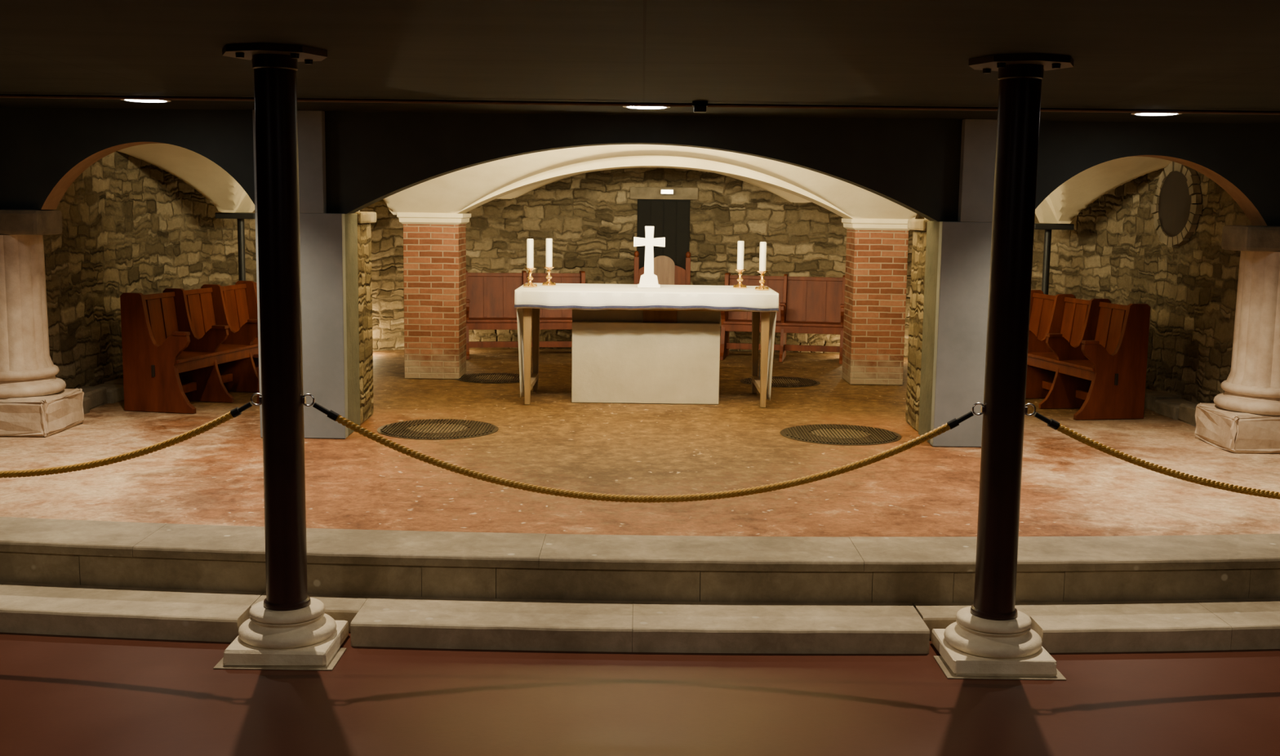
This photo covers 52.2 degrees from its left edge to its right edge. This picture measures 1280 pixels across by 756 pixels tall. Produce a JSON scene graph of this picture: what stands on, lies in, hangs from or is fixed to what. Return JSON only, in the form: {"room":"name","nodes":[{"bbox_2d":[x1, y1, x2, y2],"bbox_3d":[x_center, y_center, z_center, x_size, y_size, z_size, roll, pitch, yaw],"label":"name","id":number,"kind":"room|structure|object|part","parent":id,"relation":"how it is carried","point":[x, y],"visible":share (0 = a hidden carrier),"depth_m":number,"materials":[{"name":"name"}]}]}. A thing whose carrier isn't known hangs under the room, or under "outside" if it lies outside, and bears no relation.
{"room":"church","nodes":[
{"label":"church","id":0,"kind":"room"},
{"bbox_2d":[252,109,376,438],"bbox_3d":[-2.529,-0.830,10.319,0.680,2.442,1.170,1,7,0],"label":"pillar","id":1,"kind":"structure","parent":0,"point":[336,280],"depth_m":9.81,"materials":[{"name":"grey paint"}]},
{"bbox_2d":[0,347,1279,537],"bbox_3d":[-0.005,0.380,12.024,18.000,0.324,10.250,1,7,0],"label":"floor","id":2,"kind":"structure","parent":0,"point":[1070,486],"depth_m":8.92,"materials":[{"name":"stone"}]},
{"bbox_2d":[0,388,84,437],"bbox_3d":[-4.864,0.257,10.107,0.864,0.302,0.702,1,7,0],"label":"plinth","id":3,"kind":"object","parent":2,"relation":"on","point":[41,416],"visible":0.91,"depth_m":9.79,"materials":[{"name":"stone"}]},
{"bbox_2d":[0,364,66,398],"bbox_3d":[-4.861,0.016,10.115,0.760,0.215,0.760,1,7,0],"label":"column base","id":4,"kind":"object","parent":3,"relation":"on","point":[39,382],"depth_m":9.89,"materials":[{"name":"stone"}]},
{"bbox_2d":[0,235,53,371],"bbox_3d":[-4.853,-0.591,10.036,0.597,1.020,0.597,1,7,0],"label":"shaft","id":5,"kind":"object","parent":4,"relation":"on","point":[24,321],"visible":0.91,"depth_m":9.86,"materials":[{"name":"stone"}]},
{"bbox_2d":[0,208,62,235],"bbox_3d":[-4.845,-1.188,9.938,0.720,0.190,0.440,1,7,0],"label":"impost","id":6,"kind":"object","parent":5,"relation":"on","point":[12,221],"visible":1,"depth_m":9.73,"materials":[{"name":"stone"}]},
{"bbox_2d":[120,280,258,413],"bbox_3d":[-3.801,-0.371,12.250,0.640,1.000,2.670,2,8,11],"label":"wooden pew","id":7,"kind":"object","parent":2,"relation":"on","point":[180,346],"visible":0.63,"depth_m":11.56,"materials":[{"name":"brown wood"}]},
{"bbox_3d":[-4.051,-0.210,10.985,0.640,1.000,0.050,2,8,11],"label":"panel","id":8,"kind":"part","parent":7,"relation":"part of","materials":[{"name":"brown wood"}]},
{"bbox_3d":[-4.024,-0.825,12.236,0.064,0.050,2.600,2,8,11],"label":"rail","id":9,"kind":"part","parent":7,"relation":"part of","materials":[{"name":"brown wood"}]},
{"bbox_3d":[-3.658,-0.239,12.238,0.025,0.085,2.600,2,8,11],"label":"rail","id":10,"kind":"part","parent":7,"relation":"part of","materials":[{"name":"brown wood"}]},
{"bbox_2d":[215,212,255,280],"bbox_3d":[-4.109,-0.871,13.508,0.400,1.660,0.400,1,7,0],"label":"post","id":11,"kind":"object","parent":2,"relation":"on","point":[240,216],"visible":0.42,"depth_m":13.40,"materials":[{"name":"black metal"}]},
{"bbox_3d":[-4.098,-1.665,13.404,0.400,0.060,0.400,1,7,0],"label":"plate","id":12,"kind":"part","parent":11,"relation":"part of","materials":[{"name":"black metal"}]},
{"bbox_2d":[253,353,259,404],"bbox_3d":[-3.120,-0.052,11.999,0.340,0.450,1.200,2,8,10],"label":"bench","id":13,"kind":"object","parent":2,"relation":"on","point":[256,355],"visible":0.09,"depth_m":11.51,"materials":[{"name":"brown wood"}]},
{"bbox_3d":[-3.211,0.028,11.493,0.340,0.420,0.040,2,8,10],"label":"leg panel","id":14,"kind":"part","parent":13,"relation":"part of","materials":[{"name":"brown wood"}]},
{"bbox_2d":[403,223,466,378],"bbox_3d":[-2.119,-0.805,13.543,0.560,1.572,0.560,1,7,0],"label":"brick pillar","id":15,"kind":"structure","parent":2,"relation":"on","point":[434,255],"depth_m":13.28,"materials":[{"name":"brick"}]},
{"bbox_2d":[396,213,471,224],"bbox_3d":[-2.108,-1.639,13.434,0.660,0.110,0.660,1,7,0],"label":"impost","id":16,"kind":"object","parent":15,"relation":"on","point":[404,218],"visible":0.97,"depth_m":13.12,"materials":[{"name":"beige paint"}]},
{"bbox_2d":[377,418,498,439],"bbox_3d":[-1.605,0.402,10.391,0.954,0.012,0.954,1,7,0],"label":"floor grate","id":17,"kind":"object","parent":2,"relation":"on","point":[437,428],"depth_m":10.33,"materials":[{"name":"metal"}]},
{"bbox_2d":[455,372,519,383],"bbox_3d":[-1.500,-0.003,13.515,0.824,0.012,0.824,1,7,0],"label":"floor grate","id":18,"kind":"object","parent":2,"relation":"on","point":[483,378],"depth_m":13.44,"materials":[{"name":"metal"}]},
{"bbox_2d":[466,270,585,359],"bbox_3d":[-1.355,-0.757,15.469,1.470,1.000,0.640,-1,8,-10],"label":"wooden pew","id":19,"kind":"object","parent":2,"relation":"on","point":[490,296],"visible":0.46,"depth_m":15.54,"materials":[{"name":"brown wood"}]},
{"bbox_3d":[-2.044,-0.751,15.348,0.050,1.000,0.640,-1,8,-10],"label":"panel","id":20,"kind":"part","parent":19,"relation":"part of","materials":[{"name":"brown wood"}]},
{"bbox_3d":[-1.331,-0.612,15.341,1.400,0.085,0.025,-1,8,-10],"label":"rail","id":21,"kind":"part","parent":19,"relation":"part of","materials":[{"name":"brown wood"}]},
{"bbox_3d":[-1.389,-1.232,15.638,1.400,0.050,0.064,-1,8,-10],"label":"rail","id":22,"kind":"part","parent":19,"relation":"part of","materials":[{"name":"brown wood"}]},
{"bbox_3d":[-0.665,-0.764,15.589,0.050,1.000,0.640,-1,8,-10],"label":"panel","id":23,"kind":"part","parent":19,"relation":"part of","materials":[{"name":"brown wood"}]},
{"bbox_2d":[571,309,720,404],"bbox_3d":[0.053,-0.262,12.193,1.350,0.900,0.750,1,7,0],"label":"block","id":24,"kind":"object","parent":2,"relation":"on","point":[668,357],"depth_m":11.84,"materials":[{"name":"white stone"}]},
{"bbox_2d":[514,283,778,407],"bbox_3d":[0.055,-0.322,12.143,2.331,1.029,1.187,1,7,0],"label":"altar table","id":25,"kind":"object","parent":2,"relation":"on","point":[528,301],"visible":0.98,"depth_m":11.62,"materials":[{"name":"white fabric"}]},
{"bbox_3d":[-1.007,-0.227,11.700,0.080,0.930,0.070,1,7,0],"label":"leg","id":26,"kind":"part","parent":25,"relation":"part of","materials":[{"name":"brown wood"}]},
{"bbox_2d":[523,237,537,287],"bbox_3d":[-1.006,-1.061,11.963,0.132,0.451,0.135,1,7,0],"label":"candlestick","id":27,"kind":"object","parent":25,"relation":"on","point":[530,242],"depth_m":11.94,"materials":[{"name":"white wax"}]},
{"bbox_3d":[-1.010,0.031,12.198,0.060,0.050,0.880,1,7,0],"label":"foot rail","id":28,"kind":"part","parent":25,"relation":"part of","materials":[{"name":"brown wood"}]},
{"bbox_3d":[-1.006,-0.346,12.613,0.080,0.930,0.070,1,7,0],"label":"leg","id":29,"kind":"part","parent":25,"relation":"part of","materials":[{"name":"brown wood"}]},
{"bbox_2d":[542,237,555,285],"bbox_3d":[-0.851,-1.092,12.211,0.132,0.451,0.135,1,7,0],"label":"candlestick","id":30,"kind":"object","parent":25,"relation":"on","point":[548,263],"depth_m":12.18,"materials":[{"name":"white wax"}]},
{"bbox_2d":[633,226,665,288],"bbox_3d":[0.085,-1.117,12.057,0.290,0.565,0.120,1,7,0],"label":"cross","id":31,"kind":"object","parent":25,"relation":"on","point":[647,280],"depth_m":12.02,"materials":[{"name":"white stone"}]},
{"bbox_2d":[733,240,746,288],"bbox_3d":[0.939,-1.068,12.211,0.132,0.451,0.135,1,7,0],"label":"candlestick","id":32,"kind":"object","parent":25,"relation":"on","point":[740,247],"depth_m":12.18,"materials":[{"name":"white wax"}]},
{"bbox_3d":[1.114,-0.318,12.613,0.080,0.930,0.070,1,7,0],"label":"leg","id":33,"kind":"part","parent":25,"relation":"part of","materials":[{"name":"brown wood"}]},
{"bbox_3d":[1.109,0.059,12.198,0.060,0.050,0.880,1,7,0],"label":"foot rail","id":34,"kind":"part","parent":25,"relation":"part of","materials":[{"name":"brown wood"}]},
{"bbox_2d":[755,241,768,289],"bbox_3d":[1.124,-1.033,11.963,0.132,0.451,0.135,1,7,0],"label":"candlestick","id":35,"kind":"object","parent":25,"relation":"on","point":[762,255],"depth_m":11.94,"materials":[{"name":"white wax"}]},
{"bbox_3d":[1.113,-0.199,11.700,0.080,0.930,0.070,1,7,0],"label":"leg","id":36,"kind":"part","parent":25,"relation":"part of","materials":[{"name":"brown wood"}]},
{"bbox_2d":[633,250,690,284],"bbox_3d":[0.262,-0.868,15.513,0.700,1.250,0.572,1,7,0],"label":"chair","id":37,"kind":"object","parent":2,"relation":"on","point":[667,273],"visible":0.33,"depth_m":15.68,"materials":[{"name":"brown wood"}]},
{"bbox_3d":[0.264,-1.074,15.740,0.580,0.600,0.035,1,7,0],"label":"panel","id":38,"kind":"part","parent":37,"relation":"part of","materials":[{"name":"brown wood"}]},
{"bbox_3d":[0.266,-1.169,15.700,0.300,0.600,0.020,1,7,0],"label":"raised panel","id":39,"kind":"part","parent":37,"relation":"part of","materials":[{"name":"brown wood"}]},
{"bbox_2d":[740,376,820,387],"bbox_3d":[1.450,0.036,13.515,0.824,0.012,0.824,1,7,0],"label":"floor grate","id":40,"kind":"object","parent":2,"relation":"on","point":[776,381],"depth_m":13.45,"materials":[{"name":"metal"}]},
{"bbox_2d":[720,272,844,364],"bbox_3d":[1.704,-0.721,15.498,1.470,1.000,0.640,2,8,10],"label":"wooden pew","id":41,"kind":"object","parent":2,"relation":"on","point":[806,304],"visible":0.74,"depth_m":15.57,"materials":[{"name":"brown wood"}]},
{"bbox_3d":[1.015,-0.745,15.619,0.050,1.000,0.640,2,8,10],"label":"panel","id":42,"kind":"part","parent":41,"relation":"part of","materials":[{"name":"brown wood"}]},
{"bbox_3d":[1.677,-0.576,15.371,1.400,0.085,0.025,2,8,10],"label":"rail","id":43,"kind":"part","parent":41,"relation":"part of","materials":[{"name":"brown wood"}]},
{"bbox_3d":[1.751,-1.194,15.668,1.400,0.050,0.064,2,8,10],"label":"rail","id":44,"kind":"part","parent":41,"relation":"part of","materials":[{"name":"brown wood"}]},
{"bbox_3d":[2.393,-0.696,15.378,0.050,1.000,0.640,2,8,10],"label":"panel","id":45,"kind":"part","parent":41,"relation":"part of","materials":[{"name":"brown wood"}]},
{"bbox_2d":[780,423,901,445],"bbox_3d":[1.594,0.444,10.391,0.954,0.012,0.954,1,7,0],"label":"floor grate","id":46,"kind":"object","parent":2,"relation":"on","point":[832,434],"depth_m":10.33,"materials":[{"name":"metal"}]},
{"bbox_2d":[841,229,908,385],"bbox_3d":[2.430,-0.745,13.543,0.540,1.572,0.560,1,7,0],"label":"shaft","id":47,"kind":"object","parent":2,"relation":"on","point":[877,260],"visible":0.93,"depth_m":13.28,"materials":[{"name":"brick"}]},
{"bbox_2d":[841,218,909,231],"bbox_3d":[2.441,-1.579,13.434,0.640,0.110,0.660,1,7,0],"label":"impost","id":48,"kind":"object","parent":47,"relation":"on","point":[848,224],"visible":0.82,"depth_m":13.12,"materials":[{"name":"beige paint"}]},
{"bbox_2d":[905,119,997,447],"bbox_3d":[2.550,-0.763,10.319,0.680,2.442,1.170,1,7,0],"label":"wall pier","id":49,"kind":"object","parent":2,"relation":"on","point":[950,269],"visible":0.59,"depth_m":9.80,"materials":[{"name":"grey paint"}]},
{"bbox_2d":[1034,222,1074,294],"bbox_3d":[4.181,-0.761,13.508,0.400,1.660,0.400,1,7,0],"label":"post","id":50,"kind":"object","parent":2,"relation":"on","point":[1047,227],"visible":0.39,"depth_m":13.40,"materials":[{"name":"black metal"}]},
{"bbox_3d":[4.191,-1.555,13.404,0.400,0.060,0.400,1,7,0],"label":"plate","id":51,"kind":"part","parent":50,"relation":"part of","materials":[{"name":"black metal"}]},
{"bbox_2d":[1025,289,1150,419],"bbox_3d":[3.840,-0.302,12.498,0.640,1.000,2.570,-1,8,-11],"label":"wooden pew","id":52,"kind":"object","parent":2,"relation":"on","point":[1091,356],"visible":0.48,"depth_m":11.77,"materials":[{"name":"brown wood"}]},
{"bbox_3d":[3.694,-0.174,12.486,0.025,0.085,2.500,-1,8,-11],"label":"rail","id":53,"kind":"part","parent":52,"relation":"part of","materials":[{"name":"brown wood"}]},
{"bbox_3d":[4.074,-0.749,12.484,0.064,0.050,2.500,-1,8,-11],"label":"rail","id":54,"kind":"part","parent":52,"relation":"part of","materials":[{"name":"brown wood"}]},
{"bbox_3d":[4.077,-0.141,11.281,0.640,1.000,0.050,-1,8,-11],"label":"panel","id":55,"kind":"part","parent":52,"relation":"part of","materials":[{"name":"brown wood"}]},
{"bbox_2d":[1194,402,1279,453],"bbox_3d":[4.855,0.387,10.105,0.862,0.301,0.700,1,7,0],"label":"plinth","id":56,"kind":"object","parent":2,"relation":"on","point":[1235,432],"visible":0.93,"depth_m":9.79,"materials":[{"name":"stone"}]},
{"bbox_2d":[1213,380,1279,416],"bbox_3d":[4.859,0.145,10.115,0.760,0.215,0.760,1,7,0],"label":"column base","id":57,"kind":"object","parent":56,"relation":"on","point":[1235,397],"depth_m":9.88,"materials":[{"name":"stone"}]},
{"bbox_2d":[1226,250,1279,388],"bbox_3d":[4.867,-0.462,10.036,0.597,1.020,0.597,1,7,0],"label":"shaft","id":58,"kind":"object","parent":57,"relation":"on","point":[1255,353],"visible":0.92,"depth_m":9.87,"materials":[{"name":"stone"}]},
{"bbox_2d":[1221,225,1279,252],"bbox_3d":[4.875,-1.060,9.938,0.720,0.190,0.440,1,7,0],"label":"impost","id":59,"kind":"object","parent":58,"relation":"on","point":[1234,237],"visible":1,"depth_m":9.73,"materials":[{"name":"stone"}]},
{"bbox_2d":[0,0,1279,124],"bbox_3d":[0.015,-1.142,2.927,18.000,0.150,14.100,1,7,0],"label":"ceiling","id":60,"kind":"structure","parent":0,"point":[1184,55],"depth_m":5.73,"materials":[{"name":"brown paint"}]},
{"bbox_2d":[120,99,171,102],"bbox_3d":[-3.296,-1.854,8.709,0.320,0.016,0.320,1,7,0],"label":"recessed light","id":61,"kind":"object","parent":60,"relation":"in","point":[134,100],"depth_m":8.70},
{"bbox_2d":[622,106,670,109],"bbox_3d":[0.044,-1.810,8.709,0.320,0.016,0.320,1,7,0],"label":"recessed light","id":62,"kind":"object","parent":60,"relation":"in","point":[630,107],"depth_m":8.70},
{"bbox_2d":[692,101,707,112],"bbox_3d":[0.383,-1.730,8.336,0.100,0.070,0.080,1,7,0],"label":"ceiling sensor","id":63,"kind":"object","parent":60,"relation":"attached to","point":[699,106],"depth_m":8.31,"materials":[{"name":"black plastic"}]},
{"bbox_2d":[1130,112,1182,115],"bbox_3d":[3.444,-1.765,8.709,0.320,0.016,0.320,1,7,0],"label":"recessed light","id":64,"kind":"object","parent":60,"relation":"in","point":[1133,113],"depth_m":8.72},
{"bbox_2d":[0,631,1279,755],"bbox_3d":[-0.026,1.935,1.865,18.000,0.120,11.200,1,7,0],"label":"floor","id":65,"kind":"structure","parent":0,"point":[60,695],"depth_m":5.59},
{"bbox_2d":[213,647,346,670],"bbox_3d":[-1.667,1.302,6.074,0.540,0.006,0.295,1,7,0],"label":"slab","id":66,"kind":"object","parent":65,"relation":"on","point":[340,652],"visible":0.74,"depth_m":5.95,"materials":[{"name":"stone"}]},
{"bbox_2d":[222,620,348,666],"bbox_3d":[-1.668,1.251,6.186,0.476,0.076,0.478,1,7,0],"label":"plinth","id":67,"kind":"object","parent":66,"relation":"on","point":[238,652],"depth_m":5.96,"materials":[{"name":"white stone"}]},
{"bbox_2d":[238,597,336,648],"bbox_3d":[-1.665,1.143,6.172,0.450,0.154,0.450,1,7,0],"label":"base mouldings","id":68,"kind":"object","parent":67,"relation":"on","point":[265,628],"visible":0.84,"depth_m":6.03,"materials":[{"name":"white stone"}]},
{"bbox_2d":[252,53,311,610],"bbox_3d":[-1.648,-0.188,5.999,0.216,2.538,0.216,1,7,0],"label":"shaft","id":69,"kind":"object","parent":68,"relation":"on","point":[275,82],"visible":0.96,"depth_m":5.92,"materials":[{"name":"paint"}]},
{"bbox_2d":[258,395,262,403],"bbox_3d":[-1.748,0.099,6.036,0.017,0.030,0.030,1,7,0],"label":"mount","id":70,"kind":"object","parent":69,"relation":"attached to","point":[260,397],"visible":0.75,"depth_m":6.02,"materials":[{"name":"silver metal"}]},
{"bbox_2d":[250,392,262,405],"bbox_3d":[-1.770,0.099,6.036,0.061,0.061,0.009,1,7,0],"label":"ring","id":71,"kind":"object","parent":70,"relation":"attached to","point":[255,393],"visible":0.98,"depth_m":6.03,"materials":[{"name":"silver metal"}]},
{"bbox_2d":[0,401,253,478],"bbox_3d":[-3.054,0.279,6.062,2.522,0.376,0.038,1,7,0],"label":"rope","id":72,"kind":"object","parent":71,"relation":"hanging from","point":[237,411],"visible":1,"depth_m":6.06,"materials":[{"name":"gold fabric"}]},
{"bbox_2d":[222,43,327,62],"bbox_3d":[-1.631,-1.451,5.834,0.434,0.029,0.434,4,8,22],"label":"plate","id":73,"kind":"object","parent":69,"relation":"on","point":[229,51],"visible":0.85,"depth_m":5.67,"materials":[{"name":"metal"}]},
{"bbox_2d":[235,52,244,57],"bbox_3d":[-1.752,-1.413,5.718,0.040,0.022,0.035,1,7,0],"label":"bolt","id":74,"kind":"object","parent":73,"relation":"attached to","point":[238,55],"visible":1,"depth_m":5.70,"materials":[{"name":"black metal"}]},
{"bbox_2d":[290,53,299,58],"bbox_3d":[-1.511,-1.410,5.718,0.040,0.022,0.035,1,7,0],"label":"bolt","id":75,"kind":"object","parent":73,"relation":"attached to","point":[293,55],"visible":1,"depth_m":5.70,"materials":[{"name":"black metal"}]},
{"bbox_2d":[304,59,312,64],"bbox_3d":[-1.511,-1.441,5.957,0.040,0.022,0.035,1,7,0],"label":"bolt","id":76,"kind":"object","parent":73,"relation":"attached to","point":[306,61],"visible":1,"depth_m":5.94,"materials":[{"name":"black metal"}]},
{"bbox_2d":[301,396,306,403],"bbox_3d":[-1.555,0.102,6.036,0.017,0.030,0.030,1,7,0],"label":"mount","id":77,"kind":"object","parent":69,"relation":"attached to","point":[303,398],"visible":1,"depth_m":6.02,"materials":[{"name":"silver metal"}]},
{"bbox_2d":[302,393,315,406],"bbox_3d":[-1.534,0.102,6.036,0.061,0.061,0.009,1,7,0],"label":"ring","id":78,"kind":"object","parent":77,"relation":"attached to","point":[306,394],"visible":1,"depth_m":6.03,"materials":[{"name":"silver metal"}]},
{"bbox_2d":[312,402,973,502],"bbox_3d":[0.012,0.357,6.067,3.056,0.452,0.038,1,7,0],"label":"rope","id":79,"kind":"object","parent":78,"relation":"hanging from","point":[331,414],"visible":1,"depth_m":6.07,"materials":[{"name":"yellow fabric"}]},
{"bbox_3d":[-1.665,1.143,6.172,0.450,0.154,0.450,1,7,0],"label":"moulding","id":80,"kind":"part","parent":68,"relation":"part of","materials":[{"name":"stone"}]},
{"bbox_2d":[0,516,1279,653],"bbox_3d":[-0.014,1.053,6.872,17.998,0.339,1.342,1,7,0],"label":"stone steps","id":81,"kind":"structure","parent":65,"relation":"on","point":[130,580],"depth_m":6.66,"materials":[{"name":"grey stone"}]},
{"bbox_2d":[933,655,1066,679],"bbox_3d":[1.666,1.347,6.074,0.540,0.006,0.295,1,7,0],"label":"slab","id":82,"kind":"object","parent":65,"relation":"on","point":[943,664],"visible":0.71,"depth_m":5.95,"materials":[{"name":"stone"}]},
{"bbox_2d":[931,628,1057,675],"bbox_3d":[1.667,1.295,6.186,0.478,0.077,0.479,1,7,0],"label":"plinth","id":83,"kind":"object","parent":82,"relation":"on","point":[1041,663],"depth_m":5.95,"materials":[{"name":"beige stone"}]},
{"bbox_2d":[943,605,1042,658],"bbox_3d":[1.668,1.187,6.172,0.450,0.154,0.450,1,7,0],"label":"base mouldings","id":84,"kind":"object","parent":83,"relation":"on","point":[972,634],"visible":0.84,"depth_m":6.03,"materials":[{"name":"white stone"}]},
{"bbox_3d":[1.668,1.187,6.172,0.450,0.154,0.450,1,7,0],"label":"moulding","id":85,"kind":"part","parent":84,"relation":"part of","materials":[{"name":"stone"}]},
{"bbox_2d":[970,63,1044,620],"bbox_3d":[1.686,-0.144,5.999,0.216,2.538,0.216,1,7,0],"label":"shaft","id":86,"kind":"object","parent":84,"relation":"on","point":[1020,88],"visible":0.94,"depth_m":5.92,"materials":[{"name":"paint"}]},
{"bbox_2d":[980,405,985,413],"bbox_3d":[1.586,0.144,6.036,0.017,0.030,0.030,1,7,0],"label":"mount","id":87,"kind":"object","parent":86,"relation":"attached to","point":[982,407],"visible":1,"depth_m":6.02,"materials":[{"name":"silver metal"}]},
{"bbox_2d":[972,402,983,415],"bbox_3d":[1.564,0.143,6.036,0.061,0.061,0.009,1,7,0],"label":"ring","id":88,"kind":"object","parent":87,"relation":"attached to","point":[976,403],"visible":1,"depth_m":6.03,"materials":[{"name":"silver metal"}]},
{"bbox_2d":[968,53,1074,71],"bbox_3d":[1.703,-1.406,5.834,0.434,0.029,0.434,4,8,22],"label":"plate","id":89,"kind":"object","parent":86,"relation":"on","point":[990,61],"visible":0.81,"depth_m":5.67,"materials":[{"name":"metal"}]},
{"bbox_2d":[982,68,991,73],"bbox_3d":[1.583,-1.400,5.957,0.040,0.022,0.035,1,7,0],"label":"bolt","id":90,"kind":"object","parent":89,"relation":"attached to","point":[984,70],"visible":1,"depth_m":5.94,"materials":[{"name":"black metal"}]},
{"bbox_2d":[996,62,1005,68],"bbox_3d":[1.582,-1.369,5.718,0.040,0.022,0.035,1,7,0],"label":"bolt","id":91,"kind":"object","parent":89,"relation":"attached to","point":[1001,65],"visible":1,"depth_m":5.70,"materials":[{"name":"black metal"}]},
{"bbox_2d":[1052,63,1061,68],"bbox_3d":[1.823,-1.366,5.718,0.040,0.022,0.035,1,7,0],"label":"bolt","id":92,"kind":"object","parent":89,"relation":"attached to","point":[1054,65],"visible":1,"depth_m":5.70,"materials":[{"name":"black metal"}]},
{"bbox_2d":[0,106,1279,226],"bbox_3d":[0.021,-1.589,9.852,10.400,0.750,0.250,1,7,0],"label":"wall","id":93,"kind":"structure","parent":0,"point":[371,157],"depth_m":9.71,"materials":[{"name":"paint"}]},
{"bbox_2d":[0,93,1279,115],"bbox_3d":[0.023,-1.757,8.393,17.800,0.024,0.024,1,7,0],"label":"ceiling beam","id":94,"kind":"structure","parent":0,"point":[2,95],"depth_m":8.38,"materials":[{"name":"brown wood"}]},
{"bbox_2d":[117,143,1171,223],"bbox_3d":[0.006,-1.994,13.163,10.160,0.760,6.420,1,7,0],"label":"vault","id":95,"kind":"object","parent":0,"point":[461,191],"visible":0.41,"depth_m":12.70,"materials":[{"name":"beige paint"}]},
{"bbox_2d":[43,151,1251,404],"bbox_3d":[0.026,-1.181,13.158,9.820,2.512,6.200,1,7,0],"label":"wall","id":96,"kind":"structure","parent":0,"point":[130,224],"depth_m":13.53,"materials":[{"name":"brown stone"}]},
{"bbox_2d":[77,373,124,413],"bbox_3d":[-4.782,0.083,12.004,0.350,0.169,2.875,1,7,0],"label":"trim","id":97,"kind":"structure","parent":96,"relation":"attached to","point":[112,391],"depth_m":11.42,"materials":[{"name":"stone"}]},
{"bbox_2d":[636,199,689,265],"bbox_3d":[0.282,-1.276,16.256,0.650,1.870,0.050,1,7,0],"label":"door leaf","id":98,"kind":"structure","parent":96,"relation":"in","point":[651,200],"depth_m":16.13,"materials":[{"name":"black wood"}]},
{"bbox_2d":[637,200,650,269],"bbox_3d":[0.042,-1.276,16.226,0.150,1.830,0.010,1,7,0],"label":"plank","id":99,"kind":"object","parent":98,"relation":"attached to","point":[644,206],"visible":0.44,"depth_m":16.14,"materials":[{"name":"black wood"}]},
{"bbox_2d":[650,200,663,257],"bbox_3d":[0.202,-1.274,16.226,0.150,1.830,0.010,1,7,0],"label":"plank","id":100,"kind":"object","parent":98,"relation":"attached to","point":[657,206],"visible":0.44,"depth_m":16.14,"materials":[{"name":"black wood"}]},
{"bbox_2d":[663,200,676,264],"bbox_3d":[0.362,-1.272,16.226,0.150,1.830,0.010,1,7,0],"label":"plank","id":101,"kind":"object","parent":98,"relation":"attached to","point":[669,213],"visible":0.44,"depth_m":16.15,"materials":[{"name":"black wood"}]},
{"bbox_2d":[675,201,688,270],"bbox_3d":[0.522,-1.270,16.226,0.150,1.830,0.010,1,7,0],"label":"plank","id":102,"kind":"object","parent":98,"relation":"attached to","point":[682,207],"visible":0.44,"depth_m":16.15,"materials":[{"name":"black wood"}]},
{"bbox_2d":[630,186,697,199],"bbox_3d":[0.295,-2.275,16.101,0.840,0.150,0.080,1,7,0],"label":"lintel","id":103,"kind":"object","parent":96,"relation":"attached to","point":[636,193],"visible":0.98,"depth_m":16.06,"materials":[{"name":"stone"}]},
{"bbox_2d":[660,189,673,194],"bbox_3d":[0.330,-2.273,15.961,0.160,0.060,0.158,1,7,0],"label":"wall spotlight","id":104,"kind":"object","parent":103,"relation":"attached to","point":[662,191],"visible":1,"depth_m":15.88,"materials":[{"name":"metal"}]},
{"bbox_2d":[1144,386,1197,426],"bbox_3d":[4.784,0.225,11.891,0.339,0.168,2.645,1,7,0],"label":"trim","id":105,"kind":"structure","parent":96,"relation":"attached to","point":[1170,405],"depth_m":11.58,"materials":[{"name":"stone"}]},
{"bbox_2d":[1151,161,1202,247],"bbox_3d":[4.877,-1.585,11.887,0.069,0.788,0.997,1,7,0],"label":"window surround","id":106,"kind":"object","parent":96,"relation":"attached to","point":[1193,179],"visible":0.94,"depth_m":11.68,"materials":[{"name":"stone"}]},
{"bbox_2d":[1158,170,1198,236],"bbox_3d":[4.894,-1.582,11.887,0.055,0.610,0.770,1,7,0],"label":"dark opening","id":107,"kind":"object","parent":96,"relation":"attached to","point":[1175,198],"visible":0.87,"depth_m":11.89,"materials":[{"name":"brown wood"}]},
{"bbox_3d":[1.779,0.146,6.036,0.017,0.030,0.030,1,7,0],"label":"mount","id":108,"kind":"object","parent":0,"visible":0},
{"bbox_2d":[1024,403,1035,416],"bbox_3d":[1.800,0.146,6.036,0.061,0.061,0.009,1,7,0],"label":"ring","id":109,"kind":"object","parent":108,"relation":"attached to","point":[1027,404],"visible":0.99,"depth_m":6.03,"materials":[{"name":"silver metal"}]},
{"bbox_2d":[1033,411,1279,499],"bbox_3d":[3.347,0.384,6.064,3.057,0.417,0.038,1,7,0],"label":"rope","id":110,"kind":"object","parent":109,"relation":"hanging from","point":[1051,423],"visible":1,"depth_m":6.06,"materials":[{"name":"yellow fabric"}]}
]}

